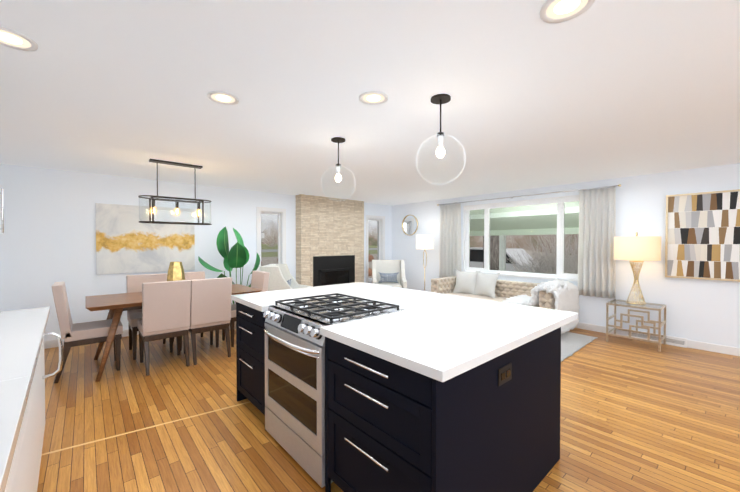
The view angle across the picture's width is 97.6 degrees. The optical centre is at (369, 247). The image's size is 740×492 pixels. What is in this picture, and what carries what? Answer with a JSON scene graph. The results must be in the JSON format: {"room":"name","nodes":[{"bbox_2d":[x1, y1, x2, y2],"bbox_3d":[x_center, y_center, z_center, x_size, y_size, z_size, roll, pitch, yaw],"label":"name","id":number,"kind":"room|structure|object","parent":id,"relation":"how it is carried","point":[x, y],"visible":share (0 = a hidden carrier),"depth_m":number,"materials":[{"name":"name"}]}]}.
{"room":"dining room and living room","nodes":[
{"label":"dining room and living room","id":0,"kind":"room"},
{"bbox_2d":[0,164,391,340],"bbox_3d":[-2.045,0.115,6.234,7.130,2.340,0.180,-1,1,-41],"label":"wall","id":1,"kind":"structure","parent":0,"point":[47,238],"depth_m":4.44,"materials":[{"name":"paint"}]},
{"bbox_2d":[44,329,138,348],"bbox_3d":[-3.015,1.249,5.271,4.020,0.100,0.014,-1,1,-41],"label":"baseboard","id":2,"kind":"structure","parent":1,"relation":"attached to","point":[51,343],"depth_m":4.27,"materials":[{"name":"white"}]},
{"bbox_2d":[95,203,194,274],"bbox_3d":[-3.360,-0.126,4.933,1.240,1.000,0.033,-1,1,-41],"label":"picture","id":3,"kind":"object","parent":1,"relation":"attached to","point":[127,241],"visible":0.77,"depth_m":4.85},
{"bbox_2d":[256,207,285,270],"bbox_3d":[-1.942,0.069,6.299,0.590,1.670,0.218,-1,1,-41],"label":"slim window","id":4,"kind":"structure","parent":1,"relation":"in","point":[271,233],"depth_m":6.32,"materials":[{"name":"white"}]},
{"bbox_2d":[366,215,384,282],"bbox_3d":[0.088,0.044,8.079,0.630,1.670,0.218,-1,1,-41],"label":"slim window","id":5,"kind":"structure","parent":1,"relation":"in","point":[375,237],"depth_m":8.10,"materials":[{"name":"white"}]},
{"bbox_2d":[296,194,363,286],"bbox_3d":[-0.823,0.104,7.040,1.630,2.340,0.220,-1,1,-41],"label":"stone wall","id":6,"kind":"structure","parent":0,"point":[326,226],"depth_m":6.81,"materials":[{"name":"beige stone"}]},
{"bbox_2d":[313,255,354,286],"bbox_3d":[-0.809,0.634,7.025,1.080,0.920,0.232,-1,1,-41],"label":"fireplace insert","id":7,"kind":"object","parent":6,"relation":"in","point":[330,270],"visible":0.62,"depth_m":6.92,"materials":[{"name":"black metal"}]},
{"bbox_2d":[0,0,739,205],"bbox_3d":[1.048,-1.054,2.691,7.130,0.100,9.560,-1,1,-41],"label":"ceiling","id":8,"kind":"structure","parent":0,"point":[597,90],"depth_m":2.08,"materials":[{"name":"white paint"}]},
{"bbox_2d":[0,26,37,50],"bbox_3d":[-1.697,-0.983,1.522,0.196,0.006,0.196,-1,1,-41],"label":"recessed light","id":9,"kind":"object","parent":8,"relation":"in","point":[11,38],"visible":1,"depth_m":1.54,"materials":[{"name":"white"}]},
{"bbox_2d":[138,159,211,224],"bbox_3d":[-2.340,-0.655,3.929,0.774,0.731,0.264,-1,1,-41],"label":"chandelier","id":10,"kind":"object","parent":8,"relation":"hanging from","point":[168,199],"visible":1,"depth_m":3.90,"materials":[{"name":"brown metal"}]},
{"bbox_2d":[207,91,238,104],"bbox_3d":[-0.975,-0.992,2.155,0.196,0.006,0.196,-1,1,-41],"label":"recessed light","id":11,"kind":"object","parent":8,"relation":"in","point":[221,97],"visible":1,"depth_m":2.15,"materials":[{"name":"white"}]},
{"bbox_2d":[321,137,355,200],"bbox_3d":[-0.295,-0.720,3.021,0.330,0.574,0.330,-1,1,-41],"label":"pendant light","id":12,"kind":"object","parent":8,"relation":"hanging from","point":[338,177],"visible":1,"depth_m":3.01,"materials":[{"name":"clear glass"}]},
{"bbox_2d":[359,91,387,104],"bbox_3d":[0.024,-0.992,2.153,0.196,0.006,0.196,-1,1,-41],"label":"recessed light","id":13,"kind":"object","parent":8,"relation":"in","point":[373,97],"visible":1,"depth_m":2.15,"materials":[{"name":"white"}]},
{"bbox_2d":[416,94,465,184],"bbox_3d":[0.471,-0.708,2.163,0.330,0.574,0.330,-1,1,-41],"label":"pendant light","id":14,"kind":"object","parent":8,"relation":"hanging from","point":[440,99],"visible":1,"depth_m":2.15,"materials":[{"name":"clear glass"}]},
{"bbox_2d":[539,0,594,22],"bbox_3d":[0.798,-0.980,1.316,0.196,0.006,0.196,-1,1,-41],"label":"recessed light","id":15,"kind":"object","parent":8,"relation":"in","point":[555,11],"visible":1,"depth_m":1.33,"materials":[{"name":"white"}]},
{"bbox_2d":[37,328,739,491],"bbox_3d":[1.048,1.386,2.727,7.130,0.100,9.560,-1,1,-41],"label":"floor","id":16,"kind":"structure","parent":0,"point":[639,416],"depth_m":2.44,"materials":[{"name":"brown wood"}]},
{"bbox_2d":[0,307,62,491],"bbox_3d":[-0.470,0.916,-0.017,0.674,0.920,5.900,-1,1,-43],"label":"kitchen cabinet","id":17,"kind":"object","parent":16,"relation":"on","point":[23,376],"depth_m":1.33,"materials":[{"name":"painted wood"},{"name":"steel"}]},
{"bbox_2d":[51,281,122,382],"bbox_3d":[-3.014,0.846,3.479,0.546,0.962,0.440,-1,1,-41],"label":"dining chair","id":18,"kind":"object","parent":16,"relation":"on","point":[80,334],"visible":0.92,"depth_m":3.29,"materials":[{"name":"fabric"}]},
{"bbox_2d":[41,401,249,455],"bbox_3d":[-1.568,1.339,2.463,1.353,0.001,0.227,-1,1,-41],"label":"inlay","id":19,"kind":"object","parent":16,"relation":"on","point":[140,429],"visible":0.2,"depth_m":2.38,"materials":[{"name":"brown wood"}]},
{"bbox_2d":[126,273,172,359],"bbox_3d":[-2.785,0.837,4.109,0.440,0.962,0.546,-1,1,-41],"label":"dining chair","id":20,"kind":"object","parent":16,"relation":"on","point":[134,283],"visible":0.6,"depth_m":4.12,"materials":[{"name":"fabric"}]},
{"bbox_2d":[137,280,190,375],"bbox_3d":[-2.332,0.843,3.668,0.440,0.962,0.546,-1,1,-41],"label":"dining chair","id":21,"kind":"object","parent":16,"relation":"on","point":[165,309],"visible":0.98,"depth_m":3.49,"materials":[{"name":"fabric"}]},
{"bbox_2d":[85,284,261,381],"bbox_3d":[-2.377,0.945,4.039,1.750,0.756,0.900,-1,1,-41],"label":"dining table","id":22,"kind":"object","parent":16,"relation":"on","point":[116,305],"visible":0.5,"depth_m":3.44,"materials":[{"name":"brown wood"}]},
{"bbox_2d":[167,262,184,280],"bbox_3d":[-2.400,0.370,4.011,0.210,0.390,0.182,-1,1,-41],"label":"vase","id":23,"kind":"object","parent":22,"relation":"on","point":[175,271],"visible":0.58,"depth_m":3.95,"materials":[{"name":"gold metal"}]},
{"bbox_2d":[173,271,212,350],"bbox_3d":[-2.432,0.832,4.419,0.440,0.962,0.546,-1,1,-41],"label":"dining chair","id":24,"kind":"object","parent":16,"relation":"on","point":[194,275],"visible":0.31,"depth_m":4.58,"materials":[{"name":"fabric"}]},
{"bbox_2d":[183,277,231,364],"bbox_3d":[-1.997,0.839,3.961,0.440,0.962,0.546,-1,1,-41],"label":"dining chair","id":25,"kind":"object","parent":16,"relation":"on","point":[210,306],"visible":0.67,"depth_m":3.78,"materials":[{"name":"fabric"}]},
{"bbox_2d":[198,227,259,328],"bbox_3d":[-2.222,0.483,5.119,0.942,1.636,0.854,-1,1,-41],"label":"plant","id":26,"kind":"object","parent":16,"relation":"on","point":[236,256],"visible":0.44,"depth_m":5.08,"materials":[{"name":"green plant"}]},
{"bbox_2d":[222,270,269,346],"bbox_3d":[-1.766,0.830,4.574,0.546,0.962,0.440,-1,1,-41],"label":"dining chair","id":27,"kind":"object","parent":16,"relation":"on","point":[260,280],"visible":0.21,"depth_m":4.55,"materials":[{"name":"fabric"}]},
{"bbox_2d":[260,264,310,290],"bbox_3d":[-1.462,0.801,5.737,0.780,0.987,0.720,0,1,-3],"label":"armchair","id":28,"kind":"object","parent":16,"relation":"on","point":[280,275],"visible":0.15,"depth_m":5.37,"materials":[{"name":"white fabric"}]},
{"bbox_2d":[263,293,402,487],"bbox_3d":[-0.287,0.866,2.253,0.742,0.953,0.758,-1,1,-41],"label":"range","id":29,"kind":"object","parent":16,"relation":"on","point":[295,384],"visible":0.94,"depth_m":2.03,"materials":[{"name":"silver metal"}]},
{"bbox_2d":[372,260,406,288],"bbox_3d":[0.413,0.780,7.204,0.720,0.987,0.780,0,1,-1],"label":"armchair","id":30,"kind":"object","parent":16,"relation":"on","point":[388,266],"visible":0.4,"depth_m":7.38,"materials":[{"name":"white fabric"}]},
{"bbox_2d":[378,272,398,282],"bbox_3d":[0.413,0.671,7.222,0.462,0.251,0.132,0,1,-1],"label":"armchair pillow","id":31,"kind":"object","parent":30,"relation":"on","point":[388,277],"visible":0.98,"depth_m":7.18,"materials":[{"name":"blue fabric"}]},
{"bbox_2d":[231,298,561,491],"bbox_3d":[0.013,0.900,2.422,1.318,0.880,2.144,-1,1,-41],"label":"kitchen island","id":32,"kind":"object","parent":16,"relation":"on","point":[425,391],"depth_m":1.53,"materials":[{"name":"black wood"}]},
{"bbox_2d":[231,282,577,381],"bbox_3d":[0.070,0.440,2.470,1.460,0.040,2.236,-1,1,-41],"label":"island countertop","id":33,"kind":"structure","parent":32,"relation":"on","point":[445,336],"depth_m":1.79,"materials":[{"name":"white stone"}]},
{"bbox_2d":[416,235,433,290],"bbox_3d":[1.206,0.497,7.136,0.380,1.550,0.380,-1,1,-41],"label":"floor lamp","id":34,"kind":"object","parent":16,"relation":"on","point":[424,242],"visible":0.92,"depth_m":6.98,"materials":[{"name":"gold metal"}]},
{"bbox_2d":[431,270,579,334],"bbox_3d":[2.199,0.868,5.605,0.934,0.853,2.280,-1,1,-41],"label":"sofa","id":35,"kind":"object","parent":16,"relation":"on","point":[556,294],"visible":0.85,"depth_m":5.58,"materials":[{"name":"woven wicker"},{"name":"fabric"}]},
{"bbox_2d":[561,332,597,360],"bbox_3d":[1.594,1.282,5.165,1.905,0.038,2.987,-1,1,-41],"label":"shag rug","id":36,"kind":"object","parent":16,"relation":"on","point":[571,343],"visible":0.06,"depth_m":4.39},
{"bbox_2d":[606,299,665,351],"bbox_3d":[3.648,1.041,4.450,0.460,0.540,0.570,-1,1,-41],"label":"side table","id":37,"kind":"object","parent":16,"relation":"on","point":[654,328],"visible":0.98,"depth_m":4.38,"materials":[{"name":"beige metal"}]},
{"bbox_2d":[607,299,663,308],"bbox_3d":[3.648,0.767,4.446,0.452,0.008,0.562,-1,1,-41],"label":"tabletop","id":38,"kind":"object","parent":37,"relation":"on","point":[636,305],"visible":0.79,"depth_m":4.40,"materials":[{"name":"clear glass"}]},
{"bbox_2d":[614,232,660,304],"bbox_3d":[3.648,0.277,4.439,0.500,0.972,0.500,-1,1,-41],"label":"table lamp","id":39,"kind":"object","parent":38,"relation":"on","point":[635,249],"visible":1,"depth_m":4.28,"materials":[{"name":"beige fabric"}]},
{"bbox_2d":[392,163,739,347],"bbox_3d":[3.720,0.134,4.932,0.180,2.340,9.380,-1,1,-41],"label":"wall","id":40,"kind":"structure","parent":0,"point":[703,310],"depth_m":4.59,"materials":[{"name":"paint"}]},
{"bbox_2d":[402,215,417,235],"bbox_3d":[0.969,-0.549,7.897,0.030,0.508,0.508,-1,1,-41],"label":"round mirror","id":41,"kind":"object","parent":40,"relation":"attached to","point":[409,225],"visible":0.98,"depth_m":7.89,"materials":[{"name":"clear glass"}]},
{"bbox_2d":[462,195,578,281],"bbox_3d":[2.759,-0.164,6.001,0.210,1.395,2.300,-1,1,-41],"label":"picture window","id":42,"kind":"structure","parent":40,"relation":"in","point":[534,238],"depth_m":5.93,"materials":[{"name":"white"}]},
{"bbox_2d":[437,184,620,205],"bbox_3d":[2.601,-0.926,5.978,0.102,0.040,3.284,-1,1,-41],"label":"curtain rod","id":43,"kind":"object","parent":40,"relation":"attached to","point":[619,185],"visible":0.96,"depth_m":5.59,"materials":[{"name":"silver metal"}]},
{"bbox_2d":[439,203,461,277],"bbox_3d":[1.709,-0.100,6.957,0.095,1.650,0.553,-1,1,-41],"label":"curtain","id":44,"kind":"object","parent":43,"relation":"hanging from","point":[450,243],"visible":0.9,"depth_m":6.92,"materials":[{"name":"fabric"}]},
{"bbox_2d":[577,187,615,298],"bbox_3d":[3.463,-0.071,4.957,0.095,1.650,0.494,-1,1,-41],"label":"curtain","id":45,"kind":"object","parent":43,"relation":"hanging from","point":[596,260],"visible":1,"depth_m":4.94,"materials":[{"name":"fabric"}]},
{"bbox_2d":[626,329,686,347],"bbox_3d":[3.953,1.253,4.495,0.038,0.115,0.630,-1,1,-41],"label":"baseboard heater","id":46,"kind":"object","parent":40,"relation":"attached to","point":[676,341],"visible":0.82,"depth_m":4.38,"materials":[{"name":"white metal"}]},
{"bbox_2d":[574,322,739,355],"bbox_3d":[3.587,1.254,4.952,0.014,0.100,9.200,-1,1,-41],"label":"baseboard","id":47,"kind":"structure","parent":40,"relation":"attached to","point":[729,350],"depth_m":4.20,"materials":[{"name":"white wood"}]},
{"bbox_2d":[665,189,739,281],"bbox_3d":[4.296,-0.149,4.097,0.045,1.110,0.830,-1,1,-41],"label":"artwork","id":48,"kind":"object","parent":40,"relation":"attached to","point":[702,237],"visible":1,"depth_m":4.13,"materials":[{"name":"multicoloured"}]},
{"bbox_3d":[-1.506,0.200,0.350,0.180,2.340,9.380,-1,1,-41],"label":"wall","id":49,"kind":"structure","parent":0,"visible":0},
{"bbox_2d":[0,188,3,232],"bbox_3d":[-0.669,-0.392,-0.168,0.396,0.760,5.950,-1,1,-41],"label":"upper cabinet","id":50,"kind":"object","parent":49,"relation":"attached to","point":[2,213],"visible":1,"depth_m":2.17,"materials":[{"name":"white"}]}
]}

